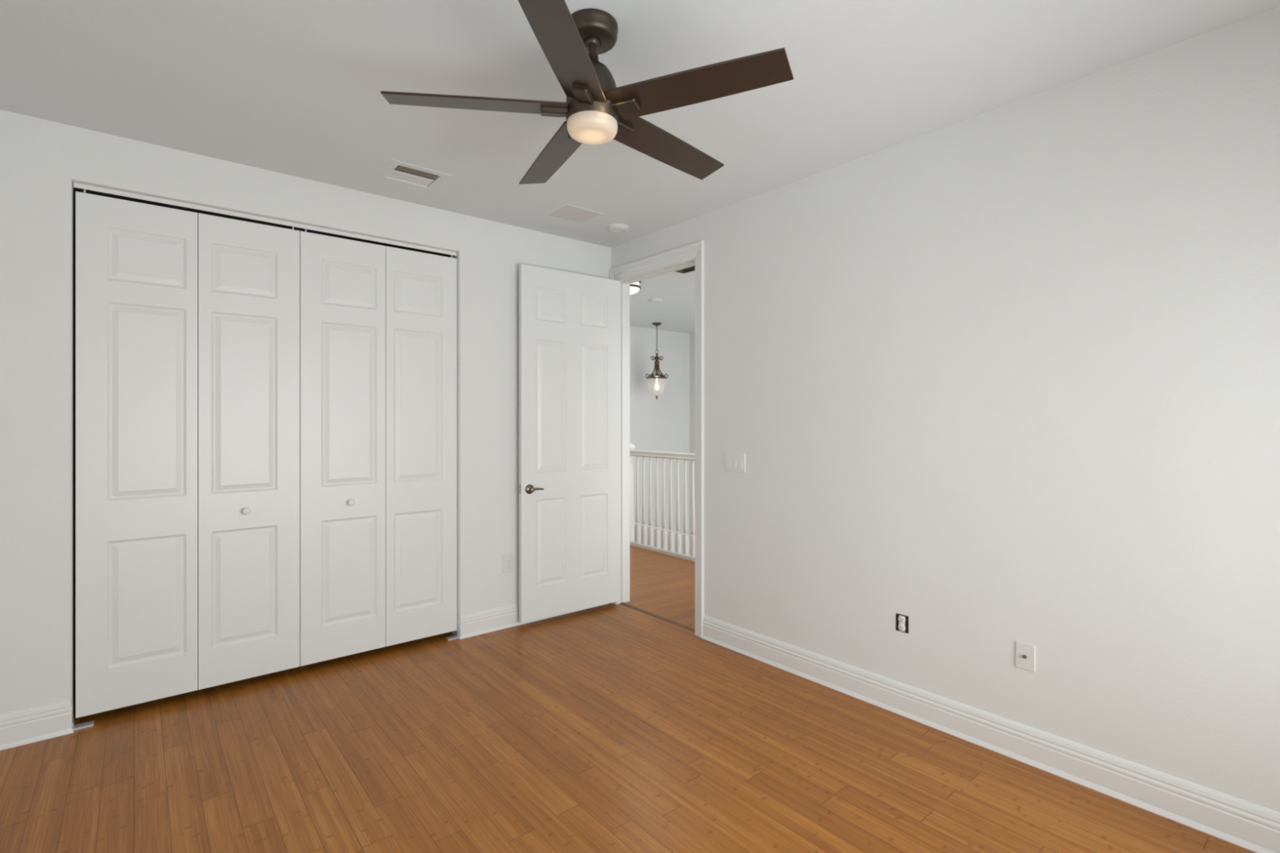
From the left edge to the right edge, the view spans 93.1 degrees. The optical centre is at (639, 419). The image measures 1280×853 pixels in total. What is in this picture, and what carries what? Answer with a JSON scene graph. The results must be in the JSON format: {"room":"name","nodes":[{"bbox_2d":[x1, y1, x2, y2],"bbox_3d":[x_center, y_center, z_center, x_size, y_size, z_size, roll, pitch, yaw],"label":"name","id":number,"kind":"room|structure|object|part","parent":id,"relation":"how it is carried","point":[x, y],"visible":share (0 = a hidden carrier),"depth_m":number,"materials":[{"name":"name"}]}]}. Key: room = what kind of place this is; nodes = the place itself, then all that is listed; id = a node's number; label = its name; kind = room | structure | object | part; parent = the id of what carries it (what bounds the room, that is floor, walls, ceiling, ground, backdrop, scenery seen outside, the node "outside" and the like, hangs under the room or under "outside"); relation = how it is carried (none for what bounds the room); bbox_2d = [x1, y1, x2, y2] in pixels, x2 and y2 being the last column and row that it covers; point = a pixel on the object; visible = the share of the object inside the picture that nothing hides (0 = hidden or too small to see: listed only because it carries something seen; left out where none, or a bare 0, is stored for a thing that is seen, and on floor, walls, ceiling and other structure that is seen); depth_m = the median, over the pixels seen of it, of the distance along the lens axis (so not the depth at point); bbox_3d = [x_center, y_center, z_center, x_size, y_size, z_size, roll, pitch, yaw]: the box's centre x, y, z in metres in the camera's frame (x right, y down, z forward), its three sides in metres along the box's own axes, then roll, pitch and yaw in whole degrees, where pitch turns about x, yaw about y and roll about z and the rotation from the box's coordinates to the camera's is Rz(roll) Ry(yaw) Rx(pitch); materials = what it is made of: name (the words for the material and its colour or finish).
{"room":"empty bedroom","nodes":[
{"label":"empty bedroom","id":0,"kind":"room"},
{"bbox_2d":[73,187,450,680],"bbox_3d":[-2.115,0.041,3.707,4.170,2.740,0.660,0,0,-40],"label":"door frame","id":1,"kind":"structure","parent":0,"point":[75,189],"depth_m":3.28,"materials":[{"name":"paint"}]},
{"bbox_2d":[0,109,611,719],"bbox_3d":[-1.866,0.041,3.407,4.170,2.740,0.120,0,0,-40],"label":"wall","id":2,"kind":"structure","parent":0,"point":[42,160],"depth_m":2.77,"materials":[{"name":"paint"}]},
{"bbox_2d":[0,699,74,750],"bbox_3d":[-2.950,1.337,2.437,0.990,0.148,0.054,0,0,-40],"label":"baseboard","id":3,"kind":"structure","parent":2,"relation":"attached to","point":[42,722],"depth_m":2.66,"materials":[{"name":"paint"}]},
{"bbox_2d":[73,182,456,256],"bbox_3d":[-1.900,-1.075,3.368,1.823,0.022,0.024,0,0,-40],"label":"door track","id":4,"kind":"object","parent":2,"relation":"attached to","point":[75,184],"visible":1,"depth_m":3.21,"materials":[{"name":"metal"}]},
{"bbox_2d":[75,189,299,718],"bbox_3d":[-2.234,0.150,3.067,0.911,2.435,0.072,0,0,-40],"label":"bifold door","id":5,"kind":"structure","parent":4,"relation":"hanging from","point":[188,322],"depth_m":3.03,"materials":[{"name":"paint"}]},
{"bbox_3d":[-2.422,0.161,2.936,0.453,2.414,0.034,0,0,-40],"label":"door panel","id":6,"kind":"part","parent":5,"relation":"part of","materials":[{"name":"paint"}]},
{"bbox_3d":[-2.067,0.480,3.183,0.038,0.038,0.038,0,0,-40],"label":"knob","id":7,"kind":"part","parent":5,"relation":"part of","materials":[{"name":"paint"}]},
{"bbox_3d":[-2.071,0.161,3.228,0.455,2.414,0.034,0,0,-40],"label":"door panel","id":8,"kind":"part","parent":5,"relation":"part of","materials":[{"name":"paint"}]},
{"bbox_2d":[299,228,457,666],"bbox_3d":[-1.534,0.150,3.649,0.902,2.435,0.072,0,0,-40],"label":"bifold door","id":9,"kind":"structure","parent":4,"relation":"hanging from","point":[378,323],"depth_m":3.62,"materials":[{"name":"paint"}]},
{"bbox_3d":[-1.718,0.161,3.521,0.455,2.414,0.034,0,0,-40],"label":"door panel","id":10,"kind":"part","parent":9,"relation":"part of","materials":[{"name":"paint"}]},
{"bbox_3d":[-1.673,0.480,3.511,0.038,0.038,0.038,0,0,-40],"label":"knob","id":11,"kind":"part","parent":9,"relation":"part of","materials":[{"name":"paint"}]},
{"bbox_3d":[-1.370,0.161,3.809,0.444,2.414,0.034,0,0,-40],"label":"door panel","id":12,"kind":"part","parent":9,"relation":"part of","materials":[{"name":"paint"}]},
{"bbox_2d":[502,553,513,573],"bbox_3d":[-0.898,0.979,4.127,0.079,0.125,0.009,0,0,-40],"label":"electrical outlet","id":13,"kind":"object","parent":2,"relation":"attached to","point":[508,559],"visible":1,"depth_m":4.12,"materials":[{"name":"plastic"}]},
{"bbox_2d":[457,602,608,639],"bbox_3d":[-0.709,1.337,4.299,1.207,0.148,0.054,0,0,-40],"label":"baseboard","id":14,"kind":"structure","parent":2,"relation":"attached to","point":[474,624],"depth_m":4.03,"materials":[{"name":"paint"}]},
{"bbox_2d":[518,263,619,622],"bbox_3d":[-0.483,0.161,4.356,0.842,2.428,0.123,0,0,-38],"label":"door","id":15,"kind":"structure","parent":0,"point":[569,487],"depth_m":4.32,"materials":[{"name":"paint"}]},
{"bbox_3d":[-0.717,0.474,4.131,0.116,0.065,0.056,0,0,-38],"label":"handle","id":16,"kind":"part","parent":15,"relation":"part of","materials":[{"name":"brown metal"}]},
{"bbox_2d":[0,545,1256,852],"bbox_3d":[-0.669,1.486,3.156,5.690,0.150,7.945,0,0,-40],"label":"floor","id":17,"kind":"structure","parent":0,"point":[610,727],"depth_m":2.46,"materials":[{"name":"brown wood"}]},
{"bbox_2d":[72,719,93,730],"bbox_3d":[-2.563,1.396,2.792,0.072,0.030,0.058,0,0,-40],"label":"bracket","id":18,"kind":"object","parent":17,"relation":"on","point":[81,726],"visible":0.93,"depth_m":2.78,"materials":[{"name":"metal"}]},
{"bbox_2d":[445,631,458,640],"bbox_3d":[-1.213,1.396,3.914,0.072,0.030,0.058,0,0,-40],"label":"bracket","id":19,"kind":"object","parent":17,"relation":"on","point":[455,637],"visible":1,"depth_m":3.91,"materials":[{"name":"metal"}]},
{"bbox_2d":[619,602,694,631],"bbox_3d":[0.129,1.406,4.339,0.044,0.009,0.841,0,0,-40],"label":"threshold","id":20,"kind":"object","parent":17,"relation":"on","point":[625,604],"depth_m":4.32,"materials":[{"name":"brown wood"}]},
{"bbox_2d":[630,442,694,561],"bbox_3d":[0.848,0.836,5.719,0.113,1.150,3.197,0,0,-40],"label":"stair railing","id":21,"kind":"object","parent":17,"relation":"on","point":[677,553],"visible":0.33,"depth_m":6.42,"materials":[{"name":"paint"}]},
{"bbox_3d":[-0.137,0.836,6.905,0.113,1.150,0.113,0,0,-40],"label":"newel post","id":22,"kind":"part","parent":21,"relation":"part of","materials":[{"name":"paint"}]},
{"bbox_3d":[0.881,1.390,5.680,0.072,0.042,3.095,0,0,-40],"label":"shoe rail","id":23,"kind":"part","parent":21,"relation":"part of","materials":[{"name":"paint"}]},
{"bbox_3d":[0.881,0.374,5.680,0.066,0.067,3.095,0,0,-40],"label":"handrail","id":24,"kind":"part","parent":21,"relation":"part of","materials":[{"name":"paint"}]},
{"bbox_2d":[0,0,1279,333],"bbox_3d":[0.231,-1.344,3.905,8.032,0.030,7.945,0,0,-40],"label":"ceiling","id":25,"kind":"structure","parent":0,"point":[291,87],"depth_m":2.33,"materials":[{"name":"paint"}]},
{"bbox_2d":[375,159,452,191],"bbox_3d":[-1.235,-1.407,3.309,0.315,0.164,0.296,0,0,-40],"label":"ceiling vent","id":26,"kind":"object","parent":25,"relation":"in","point":[397,171],"visible":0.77,"depth_m":3.31,"materials":[{"name":"metal"}]},
{"bbox_2d":[542,203,604,224],"bbox_3d":[-0.429,-1.328,3.931,0.304,0.003,0.283,0,0,-40],"label":"ceiling panel","id":27,"kind":"object","parent":25,"relation":"attached to","point":[566,212],"visible":1,"depth_m":3.92,"materials":[{"name":"paint"}]},
{"bbox_2d":[380,0,793,184],"bbox_3d":[-0.147,-1.140,2.075,1.263,0.378,1.285,0,0,-40],"label":"ceiling fan","id":28,"kind":"object","parent":25,"relation":"hanging from","point":[596,111],"visible":1,"depth_m":1.96,"materials":[{"name":"brown wood"}]},
{"bbox_3d":[-0.528,-1.034,1.982,0.575,0.048,0.136,0,0,-10],"label":"blade","id":29,"kind":"part","parent":28,"relation":"part of","materials":[{"name":"brown wood"}]},
{"bbox_3d":[-0.334,-1.034,2.374,0.136,0.048,0.575,0,0,-28],"label":"blade","id":30,"kind":"part","parent":28,"relation":"part of","materials":[{"name":"brown wood"}]},
{"bbox_3d":[-0.280,-1.027,2.026,0.102,0.029,0.054,0,0,-10],"label":"blade arm","id":31,"kind":"part","parent":28,"relation":"part of","materials":[{"name":"brown metal"}]},
{"bbox_3d":[-0.215,-1.034,1.675,0.136,0.048,0.575,0,0,8],"label":"blade","id":32,"kind":"part","parent":28,"relation":"part of","materials":[{"name":"brown wood"}]},
{"bbox_3d":[-0.180,-1.027,1.925,0.054,0.029,0.102,0,0,8],"label":"blade arm","id":33,"kind":"part","parent":28,"relation":"part of","materials":[{"name":"brown metal"}]},
{"bbox_3d":[-0.161,-0.975,2.044,0.171,0.047,0.171,0,0,-40],"label":"lamp shade","id":34,"kind":"part","parent":28,"relation":"part of","materials":[{"name":"white glass"}]},
{"bbox_3d":[-0.075,-1.027,2.129,0.054,0.029,0.102,0,0,44],"label":"blade arm","id":35,"kind":"part","parent":28,"relation":"part of","materials":[{"name":"brown metal"}]},
{"bbox_3d":[-0.053,-1.027,1.989,0.102,0.029,0.054,0,0,26],"label":"blade arm","id":36,"kind":"part","parent":28,"relation":"part of","materials":[{"name":"brown metal"}]},
{"bbox_3d":[0.100,-1.034,2.310,0.136,0.048,0.575,0,0,44],"label":"blade","id":37,"kind":"part","parent":28,"relation":"part of","materials":[{"name":"brown wood"}]},
{"bbox_3d":[0.173,-1.034,1.879,0.575,0.048,0.136,0,0,26],"label":"blade","id":38,"kind":"part","parent":28,"relation":"part of","materials":[{"name":"brown wood"}]},
{"bbox_2d":[607,223,629,232],"bbox_3d":[-0.149,-1.318,4.194,0.156,0.023,0.156,0,0,-40],"label":"smoke detector","id":39,"kind":"object","parent":25,"relation":"attached to","point":[615,228],"visible":1,"depth_m":4.16,"materials":[{"name":"paint"}]},
{"bbox_2d":[630,280,640,294],"bbox_3d":[-0.115,-1.263,5.800,0.252,0.132,0.252,0,0,-40],"label":"flush ceiling light","id":40,"kind":"object","parent":25,"relation":"attached to","point":[635,287],"visible":0.34,"depth_m":5.73,"materials":[{"name":"white glass"}]},
{"bbox_2d":[648,298,662,302],"bbox_3d":[0.174,-1.318,6.734,0.160,0.023,0.160,0,0,-40],"label":"smoke detector","id":41,"kind":"object","parent":25,"relation":"attached to","point":[652,300],"visible":1,"depth_m":6.69,"materials":[{"name":"paint"}]},
{"bbox_2d":[645,322,667,399],"bbox_3d":[0.232,-0.803,8.353,0.295,1.052,0.309,0,0,-40],"label":"pendant lantern","id":42,"kind":"object","parent":25,"relation":"hanging from","point":[656,384],"visible":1,"depth_m":8.29,"materials":[{"name":"brown metal"}]},
{"bbox_3d":[0.144,-0.663,8.353,0.110,0.193,0.093,0,0,-40],"label":"scroll arm","id":43,"kind":"part","parent":42,"relation":"part of","materials":[{"name":"brown metal"}]},
{"bbox_3d":[0.188,-0.663,8.277,0.015,0.193,0.137,0,0,30],"label":"scroll arm","id":44,"kind":"part","parent":42,"relation":"part of","materials":[{"name":"brown metal"}]},
{"bbox_3d":[0.232,-0.452,8.353,0.241,0.254,0.241,0,0,-40],"label":"lamp shade","id":45,"kind":"part","parent":42,"relation":"part of","materials":[{"name":"clear glass"}]},
{"bbox_3d":[0.232,-0.757,8.353,0.072,0.315,0.072,0,0,-40],"label":"stem","id":46,"kind":"part","parent":42,"relation":"part of","materials":[{"name":"brown metal"}]},
{"bbox_3d":[0.276,-0.663,8.277,0.036,0.193,0.136,0,0,-40],"label":"scroll arm","id":47,"kind":"part","parent":42,"relation":"part of","materials":[{"name":"brown metal"}]},
{"bbox_3d":[0.320,-0.663,8.353,0.110,0.193,0.093,0,0,-40],"label":"scroll arm","id":48,"kind":"part","parent":42,"relation":"part of","materials":[{"name":"brown metal"}]},
{"bbox_2d":[675,266,694,273],"bbox_3d":[0.461,-1.357,5.322,0.184,0.064,0.411,0,0,-40],"label":"ceiling vent","id":49,"kind":"object","parent":25,"relation":"in","point":[691,269],"visible":0.25,"depth_m":5.44,"materials":[{"name":"brown metal"}]},
{"bbox_3d":[0.461,-1.333,5.322,0.148,0.016,0.375,0,0,-40],"label":"frame","id":50,"kind":"part","parent":49,"relation":"part of","materials":[{"name":"brown metal"}]},
{"bbox_2d":[630,325,689,554],"bbox_3d":[-0.620,1.481,8.285,3.742,5.620,0.120,0,0,-40],"label":"wall","id":51,"kind":"structure","parent":0,"point":[662,424],"depth_m":8.99,"materials":[{"name":"paint"}]},
{"bbox_2d":[689,333,694,537],"bbox_3d":[2.273,1.481,7.637,0.120,5.620,4.575,0,0,-40],"label":"wall","id":52,"kind":"structure","parent":0,"point":[691,335],"depth_m":9.32,"materials":[{"name":"paint"}]},
{"bbox_2d":[611,6,1279,812],"bbox_3d":[0.396,0.041,4.042,0.120,2.740,7.945,0,0,-40],"label":"wall","id":53,"kind":"structure","parent":0,"point":[992,380],"depth_m":2.46,"materials":[{"name":"paint"}]},
{"bbox_2d":[629,284,630,600],"bbox_3d":[0.192,0.126,4.396,0.020,2.570,1.009,0,0,-40],"label":"trim","id":54,"kind":"structure","parent":53,"relation":"attached to","point":[629,284],"depth_m":4.72,"materials":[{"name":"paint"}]},
{"bbox_2d":[616,258,694,604],"bbox_3d":[0.141,0.168,4.348,0.124,2.486,0.881,0,0,-40],"label":"trim","id":55,"kind":"structure","parent":53,"relation":"attached to","point":[624,283],"depth_m":4.66,"materials":[{"name":"paint"}]},
{"bbox_2d":[608,240,703,638],"bbox_3d":[0.088,0.126,4.302,0.020,2.570,0.997,0,0,-40],"label":"trim","id":56,"kind":"structure","parent":53,"relation":"attached to","point":[695,251],"depth_m":3.96,"materials":[{"name":"paint"}]},
{"bbox_2d":[724,452,745,472],"bbox_3d":[0.579,0.262,3.719,0.011,0.115,0.166,0,0,-40],"label":"light switch","id":57,"kind":"object","parent":53,"relation":"attached to","point":[734,462],"visible":1,"depth_m":3.71,"materials":[{"name":"white plastic"}]},
{"bbox_2d":[895,613,908,633],"bbox_3d":[1.255,0.977,2.907,0.009,0.082,0.062,0,0,-40],"label":"electrical outlet","id":58,"kind":"object","parent":53,"relation":"attached to","point":[901,620],"visible":1,"depth_m":2.90,"materials":[{"name":"white plastic"}]},
{"bbox_2d":[897,623,905,631],"bbox_3d":[1.255,0.996,2.907,0.007,0.034,0.034,0,0,-40],"label":"receptacle","id":59,"kind":"object","parent":58,"relation":"attached to","point":[901,627],"depth_m":2.90,"materials":[{"name":"white plastic"}]},
{"bbox_2d":[897,615,905,622],"bbox_3d":[1.255,0.957,2.907,0.007,0.034,0.034,0,0,-40],"label":"receptacle","id":60,"kind":"object","parent":58,"relation":"attached to","point":[901,619],"depth_m":2.90,"materials":[{"name":"white plastic"}]},
{"bbox_2d":[702,614,1279,852],"bbox_3d":[1.605,1.337,2.477,0.020,0.148,3.752,0,0,-40],"label":"baseboard","id":61,"kind":"structure","parent":53,"relation":"attached to","point":[1242,823],"depth_m":2.46,"materials":[{"name":"paint"}]},
{"bbox_2d":[1015,640,1035,671],"bbox_3d":[1.587,0.978,2.502,0.017,0.108,0.071,0,0,-40],"label":"outlet","id":62,"kind":"object","parent":53,"relation":"attached to","point":[1024,652],"visible":1,"depth_m":2.50,"materials":[{"name":"plastic"}]}
]}

